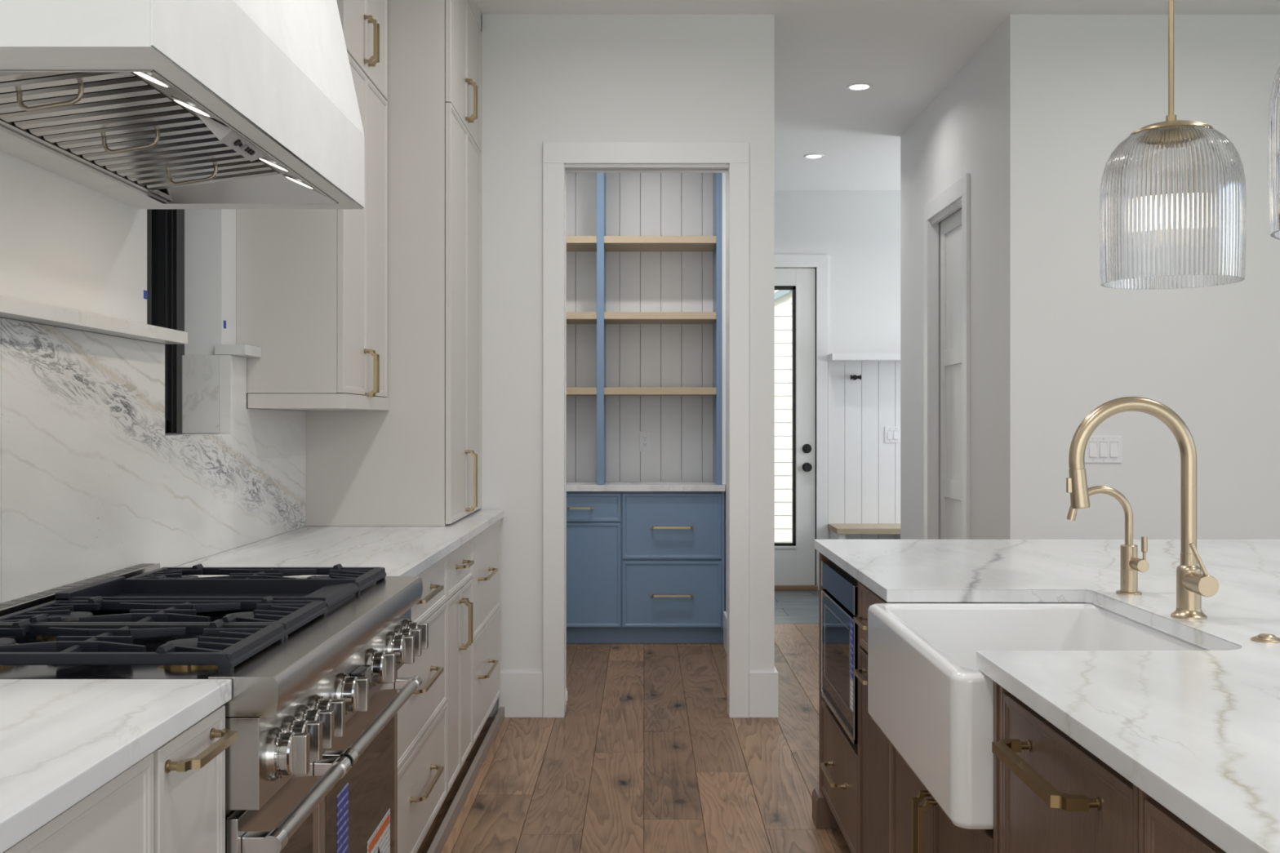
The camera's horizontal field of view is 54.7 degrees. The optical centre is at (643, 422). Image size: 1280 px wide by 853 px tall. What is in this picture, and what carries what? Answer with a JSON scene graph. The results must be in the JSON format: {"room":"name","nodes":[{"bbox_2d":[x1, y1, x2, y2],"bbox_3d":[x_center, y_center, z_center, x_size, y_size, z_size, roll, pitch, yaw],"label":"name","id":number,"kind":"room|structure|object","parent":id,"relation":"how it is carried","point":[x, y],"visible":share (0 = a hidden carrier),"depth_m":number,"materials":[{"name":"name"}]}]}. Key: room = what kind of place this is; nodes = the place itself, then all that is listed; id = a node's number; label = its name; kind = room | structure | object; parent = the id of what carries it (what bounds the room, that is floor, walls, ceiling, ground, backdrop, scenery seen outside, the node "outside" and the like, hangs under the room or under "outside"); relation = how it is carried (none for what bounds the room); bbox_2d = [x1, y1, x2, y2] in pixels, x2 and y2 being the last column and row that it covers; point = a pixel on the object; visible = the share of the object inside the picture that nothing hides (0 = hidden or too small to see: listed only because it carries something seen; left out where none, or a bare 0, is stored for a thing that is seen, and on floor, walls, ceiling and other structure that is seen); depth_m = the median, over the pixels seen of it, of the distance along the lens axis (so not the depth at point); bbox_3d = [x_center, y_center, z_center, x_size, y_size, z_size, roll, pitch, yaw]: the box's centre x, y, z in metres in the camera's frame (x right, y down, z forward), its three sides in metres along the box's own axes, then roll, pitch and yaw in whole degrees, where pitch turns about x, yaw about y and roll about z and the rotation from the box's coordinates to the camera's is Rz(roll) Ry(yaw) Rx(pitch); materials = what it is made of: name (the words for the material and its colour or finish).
{"room":"kitchen","nodes":[
{"label":"kitchen","id":0,"kind":"room"},
{"bbox_2d":[0,150,307,567],"bbox_3d":[-1.370,-0.250,1.355,0.170,3.100,8.210,0,0,0],"label":"wall","id":1,"kind":"structure","parent":0,"point":[64,242],"depth_m":2.91,"materials":[{"name":"paint"}]},
{"bbox_2d":[143,289,147,299],"bbox_3d":[-1.284,-0.329,3.188,0.002,0.022,0.021,0,0,0],"label":"tape","id":2,"kind":"object","parent":1,"relation":"attached to","point":[145,292],"visible":1,"depth_m":3.19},
{"bbox_2d":[0,317,306,603],"bbox_3d":[-1.324,0.091,1.990,0.146,0.588,5.179,0,0,0],"label":"backsplash","id":3,"kind":"structure","parent":1,"relation":"attached to","point":[93,483],"depth_m":2.97,"materials":[{"name":"white stone"}]},
{"bbox_2d":[0,295,187,344],"bbox_3d":[-1.246,-0.220,1.317,0.108,0.032,3.835,0,0,0],"label":"marble ledge","id":4,"kind":"object","parent":3,"relation":"on","point":[14,308],"visible":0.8,"depth_m":2.65,"materials":[{"name":"white stone"}]},
{"bbox_2d":[214,344,261,357],"bbox_3d":[-1.252,-0.220,3.821,0.095,0.032,0.154,0,0,0],"label":"marble ledge","id":5,"kind":"object","parent":3,"relation":"on","point":[239,350],"visible":0.89,"depth_m":3.74,"materials":[{"name":"white stone"}]},
{"bbox_2d":[146,208,184,434],"bbox_3d":[-1.426,-0.600,3.473,0.058,1.301,0.585,0,0,0],"label":"window","id":6,"kind":"structure","parent":1,"relation":"in","point":[165,227],"depth_m":3.68,"materials":[{"name":"black paint"}]},
{"bbox_2d":[0,0,364,208],"bbox_3d":[-0.998,-1.162,2.470,0.574,1.276,1.364,0,0,0],"label":"range hood","id":7,"kind":"object","parent":1,"relation":"attached to","point":[138,104],"visible":1,"depth_m":2.35,"materials":[{"name":"paint"}]},
{"bbox_2d":[236,0,389,410],"bbox_3d":[-1.097,-0.922,4.238,0.374,1.756,0.680,0,0,0],"label":"upper cabinet","id":8,"kind":"object","parent":1,"relation":"attached to","point":[312,284],"visible":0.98,"depth_m":3.90,"materials":[{"name":"white paint"}]},
{"bbox_2d":[417,590,851,852],"bbox_3d":[1.650,1.380,3.150,6.700,0.160,13.500,0,0,0],"label":"floor","id":9,"kind":"structure","parent":0,"point":[646,754],"depth_m":4.68,"materials":[{"name":"brown wood"}]},
{"bbox_2d":[3,752,153,852],"bbox_3d":[-0.934,0.859,0.906,0.612,0.883,1.372,0,0,0],"label":"base cabinet","id":10,"kind":"object","parent":9,"relation":"on","point":[117,816],"visible":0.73,"depth_m":1.46,"materials":[{"name":"white wood"}]},
{"bbox_2d":[0,679,231,852],"bbox_3d":[-0.934,0.401,1.028,0.633,0.031,1.657,0,0,0],"label":"countertop","id":11,"kind":"structure","parent":10,"relation":"on","point":[62,740],"depth_m":1.56,"materials":[{"name":"stone"}]},
{"bbox_2d":[152,705,237,852],"bbox_3d":[-0.915,0.859,1.724,0.650,0.883,0.265,0,0,0],"label":"base cabinet","id":12,"kind":"object","parent":9,"relation":"on","point":[189,768],"visible":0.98,"depth_m":1.72,"materials":[{"name":"white paint"}]},
{"bbox_2d":[0,563,428,852],"bbox_3d":[-0.886,0.821,2.470,0.726,0.958,1.218,0,0,0],"label":"gas range","id":13,"kind":"object","parent":9,"relation":"on","point":[313,663],"visible":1,"depth_m":2.26,"materials":[{"name":"silver metal"}]},
{"bbox_2d":[397,555,447,852],"bbox_3d":[-0.916,0.859,3.522,0.647,0.883,0.875,0,0,0],"label":"base cabinet","id":14,"kind":"object","parent":9,"relation":"on","point":[422,720],"visible":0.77,"depth_m":3.56,"materials":[{"name":"white paint"}]},
{"bbox_2d":[175,510,504,577],"bbox_3d":[-0.932,0.401,4.263,0.637,0.031,2.361,0,0,0],"label":"countertop","id":15,"kind":"structure","parent":14,"relation":"on","point":[402,550],"depth_m":3.79,"materials":[{"name":"stone"}]},
{"bbox_2d":[297,0,481,525],"bbox_3d":[-0.981,-0.708,5.019,0.606,2.184,0.879,0,0,0],"label":"tall cabinet","id":16,"kind":"object","parent":15,"relation":"on","point":[417,461],"visible":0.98,"depth_m":4.58,"materials":[{"name":"white paint"}]},
{"bbox_2d":[446,537,474,793],"bbox_3d":[-0.915,0.859,4.255,0.649,0.883,0.590,0,0,0],"label":"base cabinet","id":17,"kind":"object","parent":9,"relation":"on","point":[460,562],"visible":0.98,"depth_m":4.23,"materials":[{"name":"white paint"}]},
{"bbox_2d":[426,706,504,852],"bbox_3d":[-0.622,1.276,4.267,0.020,0.048,2.354,0,0,0],"label":"board","id":18,"kind":"object","parent":9,"relation":"on","point":[437,844],"visible":1,"depth_m":4.27,"materials":[{"name":"paint"}]},
{"bbox_2d":[471,519,500,746],"bbox_3d":[-0.916,0.859,4.997,0.647,0.883,0.893,0,0,0],"label":"base cabinet","id":19,"kind":"object","parent":9,"relation":"on","point":[486,578],"visible":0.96,"depth_m":4.94,"materials":[{"name":"white paint"}]},
{"bbox_2d":[566,491,724,643],"bbox_3d":[-0.082,0.852,7.391,1.111,0.897,0.414,0,0,0],"label":"pantry cabinet","id":20,"kind":"object","parent":9,"relation":"on","point":[642,566],"visible":0.94,"depth_m":7.22,"materials":[{"name":"blue paint"}]},
{"bbox_2d":[566,481,725,491],"bbox_3d":[-0.082,0.384,7.397,1.111,0.037,0.404,0,0,0],"label":"countertop","id":21,"kind":"structure","parent":20,"relation":"on","point":[571,486],"depth_m":7.20,"materials":[{"name":"stone"}]},
{"bbox_2d":[596,173,605,484],"bbox_3d":[-0.254,-0.658,7.412,0.042,2.044,0.374,0,0,0],"label":"upright","id":22,"kind":"object","parent":21,"relation":"on","point":[601,177],"visible":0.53,"depth_m":7.22,"materials":[{"name":"blue paint"}]},
{"bbox_2d":[712,173,722,484],"bbox_3d":[0.441,-0.658,7.412,0.032,2.044,0.374,0,0,0],"label":"upright","id":23,"kind":"object","parent":21,"relation":"on","point":[717,177],"visible":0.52,"depth_m":7.22,"materials":[{"name":"blue paint"}]},
{"bbox_2d":[812,551,858,852],"bbox_3d":[1.194,0.859,3.688,1.311,0.883,0.747,0,0,0],"label":"base cabinet","id":24,"kind":"object","parent":9,"relation":"on","point":[835,802],"visible":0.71,"depth_m":3.74,"materials":[{"name":"brown wood"}]},
{"bbox_2d":[821,559,857,746],"bbox_3d":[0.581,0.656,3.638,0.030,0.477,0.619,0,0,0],"label":"microwave","id":25,"kind":"object","parent":24,"relation":"in","point":[839,598],"visible":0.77,"depth_m":3.58,"materials":[{"name":"black glass"}]},
{"bbox_2d":[828,524,900,539],"bbox_3d":[2.514,1.042,9.364,2.172,0.515,0.447,0,0,0],"label":"bench","id":26,"kind":"object","parent":9,"relation":"on","point":[837,531],"visible":0.16,"depth_m":9.17,"materials":[{"name":"brown wood"}]},
{"bbox_2d":[888,602,999,852],"bbox_3d":[1.194,0.859,2.453,1.311,0.882,0.905,0,0,0],"label":"base cabinet","id":27,"kind":"object","parent":9,"relation":"on","point":[917,824],"visible":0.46,"depth_m":2.48,"materials":[{"name":"brown wood"}]},
{"bbox_2d":[853,581,1087,852],"bbox_3d":[1.194,0.859,3.110,1.311,0.883,0.410,0,0,0],"label":"base cabinet","id":28,"kind":"object","parent":9,"relation":"on","point":[873,745],"visible":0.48,"depth_m":3.16,"materials":[{"name":"brown wood"}]},
{"bbox_2d":[991,685,1138,852],"bbox_3d":[1.185,0.859,1.720,1.330,0.883,0.560,0,0,0],"label":"base cabinet","id":29,"kind":"object","parent":9,"relation":"on","point":[1056,796],"visible":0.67,"depth_m":1.72,"materials":[{"name":"brown wood"}]},
{"bbox_2d":[1138,788,1226,852],"bbox_3d":[1.212,0.859,1.090,1.275,0.883,0.700,0,0,0],"label":"base cabinet","id":30,"kind":"object","parent":9,"relation":"on","point":[1160,830],"visible":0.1,"depth_m":1.37,"materials":[{"name":"brown wood"}]},
{"bbox_2d":[813,539,1279,852],"bbox_3d":[1.405,0.400,2.397,1.690,0.030,3.355,0,0,0],"label":"countertop","id":31,"kind":"structure","parent":30,"relation":"on","point":[1197,732],"depth_m":1.98,"materials":[{"name":"stone"}]},
{"bbox_2d":[867,603,1208,830],"bbox_3d":[0.799,0.547,2.452,0.572,0.262,0.820,0,0,0],"label":"sink","id":32,"kind":"object","parent":31,"relation":"in","point":[927,695],"visible":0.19,"depth_m":2.50,"materials":[{"name":"white ceramic"}]},
{"bbox_2d":[1066,485,1149,595],"bbox_3d":[1.033,0.264,2.757,0.167,0.243,0.093,0,0,0],"label":"filter faucet","id":33,"kind":"object","parent":31,"relation":"on","point":[1130,563],"visible":0.87,"depth_m":2.77,"materials":[{"name":"gold metal"}]},
{"bbox_2d":[1066,396,1218,619],"bbox_3d":[0.973,0.167,2.418,0.274,0.436,0.119,0,0,0],"label":"kitchen faucet","id":34,"kind":"object","parent":31,"relation":"on","point":[1192,584],"visible":1,"depth_m":2.43,"materials":[{"name":"gold metal"}]},
{"bbox_2d":[1250,633,1279,643],"bbox_3d":[1.098,0.380,2.180,0.051,0.011,0.051,0,0,0],"label":"switch","id":35,"kind":"object","parent":31,"relation":"on","point":[1262,637],"visible":1,"depth_m":2.17,"materials":[{"name":"gold metal"}]},
{"bbox_2d":[566,173,712,481],"bbox_3d":[-0.131,-0.250,7.670,1.218,3.100,0.140,0,0,0],"label":"wall","id":36,"kind":"structure","parent":0,"point":[637,204],"depth_m":7.60,"materials":[{"name":"paint"}]},
{"bbox_2d":[566,235,596,251],"bbox_3d":[-0.457,-1.069,7.415,0.362,0.041,0.368,0,0,0],"label":"oak shelf","id":37,"kind":"object","parent":36,"relation":"attached to","point":[574,243],"visible":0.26,"depth_m":7.26,"materials":[{"name":"beige wood"}]},
{"bbox_2d":[566,311,596,324],"bbox_3d":[-0.457,-0.625,7.415,0.362,0.041,0.368,0,0,0],"label":"oak shelf","id":38,"kind":"object","parent":36,"relation":"attached to","point":[572,317],"visible":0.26,"depth_m":7.23,"materials":[{"name":"beige wood"}]},
{"bbox_2d":[566,387,596,395],"bbox_3d":[-0.457,-0.183,7.415,0.362,0.041,0.368,0,0,0],"label":"oak shelf","id":39,"kind":"object","parent":36,"relation":"attached to","point":[570,391],"visible":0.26,"depth_m":7.23,"materials":[{"name":"beige wood"}]},
{"bbox_2d":[639,431,650,451],"bbox_3d":[0.007,0.116,7.595,0.074,0.122,0.009,0,0,0],"label":"wall outlet","id":40,"kind":"object","parent":36,"relation":"attached to","point":[644,436],"visible":1,"depth_m":7.59,"materials":[{"name":"white plastic"}]},
{"bbox_2d":[642,435,647,440],"bbox_3d":[0.007,0.097,7.592,0.033,0.031,0.003,0,0,0],"label":"receptacle","id":41,"kind":"object","parent":40,"relation":"attached to","point":[644,437],"depth_m":7.59,"materials":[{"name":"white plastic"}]},
{"bbox_2d":[642,441,647,447],"bbox_3d":[0.007,0.136,7.592,0.033,0.031,0.003,0,0,0],"label":"receptacle","id":42,"kind":"object","parent":40,"relation":"attached to","point":[644,443],"depth_m":7.59,"materials":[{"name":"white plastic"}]},
{"bbox_2d":[604,235,715,251],"bbox_3d":[0.096,-1.069,7.415,0.656,0.041,0.368,0,0,0],"label":"oak shelf","id":43,"kind":"object","parent":36,"relation":"attached to","point":[612,243],"visible":1,"depth_m":7.26,"materials":[{"name":"beige wood"}]},
{"bbox_2d":[604,311,715,324],"bbox_3d":[0.096,-0.625,7.415,0.656,0.041,0.368,0,0,0],"label":"oak shelf","id":44,"kind":"object","parent":36,"relation":"attached to","point":[610,317],"visible":1,"depth_m":7.23,"materials":[{"name":"beige wood"}]},
{"bbox_2d":[604,387,715,395],"bbox_3d":[0.096,-0.183,7.415,0.656,0.041,0.368,0,0,0],"label":"oak shelf","id":45,"kind":"object","parent":36,"relation":"attached to","point":[607,391],"visible":1,"depth_m":7.23,"materials":[{"name":"beige wood"}]},
{"bbox_2d":[724,173,727,613],"bbox_3d":[0.527,-0.250,6.665,0.098,3.100,2.150,0,0,0],"label":"wall","id":46,"kind":"structure","parent":0,"point":[726,485],"depth_m":7.19,"materials":[{"name":"paint"}]},
{"bbox_2d":[722,173,725,484],"bbox_3d":[0.468,-0.668,7.413,0.020,2.064,0.372,0,0,0],"label":"trim","id":47,"kind":"structure","parent":46,"relation":"attached to","point":[723,174],"depth_m":7.23,"materials":[{"name":"paint"}]},
{"bbox_2d":[723,611,777,717],"bbox_3d":[0.528,1.201,6.523,0.128,0.198,2.154,0,0,0],"label":"baseboard","id":48,"kind":"structure","parent":46,"relation":"attached to","point":[763,686],"depth_m":5.45,"materials":[{"name":"paint"}]},
{"bbox_2d":[774,190,900,539],"bbox_3d":[1.250,-0.250,9.664,5.500,3.100,0.152,0,0,0],"label":"wall","id":49,"kind":"structure","parent":0,"point":[859,231],"depth_m":9.60,"materials":[{"name":"paint"}]},
{"bbox_2d":[774,267,817,590],"bbox_3d":[0.873,0.050,9.643,0.946,2.500,0.195,0,0,0],"label":"door","id":50,"kind":"structure","parent":49,"relation":"in","point":[795,562],"depth_m":9.60,"materials":[{"name":"paint"}]},
{"bbox_2d":[774,254,827,590],"bbox_3d":[0.873,0.000,9.591,1.106,2.600,0.018,0,0,0],"label":"trim","id":51,"kind":"structure","parent":49,"relation":"attached to","point":[820,261],"depth_m":9.58,"materials":[{"name":"paint"}]},
{"bbox_2d":[849,374,861,379],"bbox_3d":[1.634,-0.348,9.553,0.080,0.040,0.069,0,0,0],"label":"coat hook","id":52,"kind":"object","parent":49,"relation":"attached to","point":[854,377],"visible":1,"depth_m":9.53,"materials":[{"name":"black paint"}]},
{"bbox_2d":[826,353,900,361],"bbox_3d":[2.510,-0.496,9.465,2.180,0.052,0.270,0,0,0],"label":"floating shelf","id":53,"kind":"object","parent":49,"relation":"attached to","point":[832,357],"visible":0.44,"depth_m":9.33,"materials":[{"name":"paint"}]},
{"bbox_2d":[884,426,900,443],"bbox_3d":[1.928,0.097,9.582,0.122,0.124,0.012,0,0,0],"label":"light switch","id":54,"kind":"object","parent":49,"relation":"attached to","point":[892,434],"visible":0.89,"depth_m":9.58,"materials":[{"name":"white plastic"}]},
{"bbox_2d":[475,0,1279,190],"bbox_3d":[1.650,-1.875,3.150,6.700,0.150,13.500,0,0,0],"label":"ceiling","id":55,"kind":"structure","parent":0,"point":[908,51],"depth_m":5.97,"materials":[{"name":"paint"}]},
{"bbox_2d":[804,153,824,159],"bbox_3d":[1.150,-1.796,8.360,0.138,0.007,0.138,0,0,0],"label":"recessed light","id":56,"kind":"object","parent":55,"relation":"in","point":[814,156],"visible":1,"depth_m":8.36,"materials":[{"name":"white plastic"}]},
{"bbox_2d":[846,83,872,90],"bbox_3d":[1.155,-1.796,6.630,0.138,0.007,0.138,0,0,0],"label":"recessed light","id":57,"kind":"object","parent":55,"relation":"in","point":[855,86],"visible":1,"depth_m":6.63,"materials":[{"name":"white plastic"}]},
{"bbox_2d":[1099,0,1246,289],"bbox_3d":[1.266,-1.068,2.970,0.324,1.464,0.324,0,0,0],"label":"pendant light","id":58,"kind":"object","parent":55,"relation":"hanging from","point":[1173,214],"visible":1,"depth_m":2.85,"materials":[{"name":"clear glass"}]},
{"bbox_2d":[1267,66,1279,239],"bbox_3d":[1.266,-1.068,2.150,0.324,1.464,0.324,0,0,0],"label":"pendant light","id":59,"kind":"object","parent":55,"relation":"hanging from","point":[1273,130],"visible":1,"depth_m":2.18,"materials":[{"name":"clear glass"}]},
{"bbox_2d":[477,14,1279,716],"bbox_3d":[1.750,-0.250,5.530,6.500,3.100,0.140,0,0,0],"label":"wall","id":60,"kind":"structure","parent":0,"point":[1073,87],"depth_m":5.46,"materials":[{"name":"paint"}]},
{"bbox_2d":[498,671,542,717],"bbox_3d":[-0.542,1.201,5.453,0.195,0.198,0.014,0,0,0],"label":"baseboard","id":61,"kind":"structure","parent":60,"relation":"attached to","point":[521,695],"depth_m":5.45,"materials":[{"name":"paint"}]},
{"bbox_2d":[542,142,749,717],"bbox_3d":[0.009,0.033,5.516,0.907,2.534,0.148,0,0,0],"label":"trim","id":62,"kind":"structure","parent":60,"relation":"attached to","point":[559,158],"depth_m":5.44,"materials":[{"name":"paint"}]},
{"bbox_2d":[1084,435,1121,462],"bbox_3d":[2.026,0.120,5.454,0.165,0.117,0.012,0,0,0],"label":"light switch","id":63,"kind":"object","parent":60,"relation":"attached to","point":[1099,449],"visible":0.95,"depth_m":5.45,"materials":[{"name":"white plastic"}]},
{"bbox_2d":[900,25,1000,539],"bbox_3d":[1.687,-0.250,6.695,0.140,3.100,2.190,0,0,0],"label":"wall","id":64,"kind":"structure","parent":0,"point":[957,134],"depth_m":6.27,"materials":[{"name":"paint"}]},
{"bbox_2d":[924,173,969,539],"bbox_3d":[1.678,0.033,6.600,0.158,2.534,0.938,0,0,0],"label":"trim","id":65,"kind":"structure","parent":64,"relation":"attached to","point":[957,196],"depth_m":6.97,"materials":[{"name":"paint"}]},
{"bbox_2d":[940,207,961,539],"bbox_3d":[1.687,0.069,6.595,0.044,2.442,0.760,0,0,0],"label":"door","id":66,"kind":"structure","parent":64,"relation":"in","point":[950,226],"depth_m":6.78,"materials":[{"name":"paint"}]},
{"label":"outside","id":67,"kind":"structure","parent":0,"visible":0},
{"bbox_3d":[0.000,1.650,5.000,28.000,0.200,38.000,0,0,0],"label":"ground","id":68,"kind":"structure","parent":67,"visible":0},
{"bbox_2d":[774,290,791,542],"bbox_3d":[3.511,-1.651,14.835,9.022,6.401,1.930,0,0,0],"label":"house","id":69,"kind":"structure","parent":68,"relation":"on","point":[783,304],"depth_m":13.99,"materials":[{"name":"paint"}]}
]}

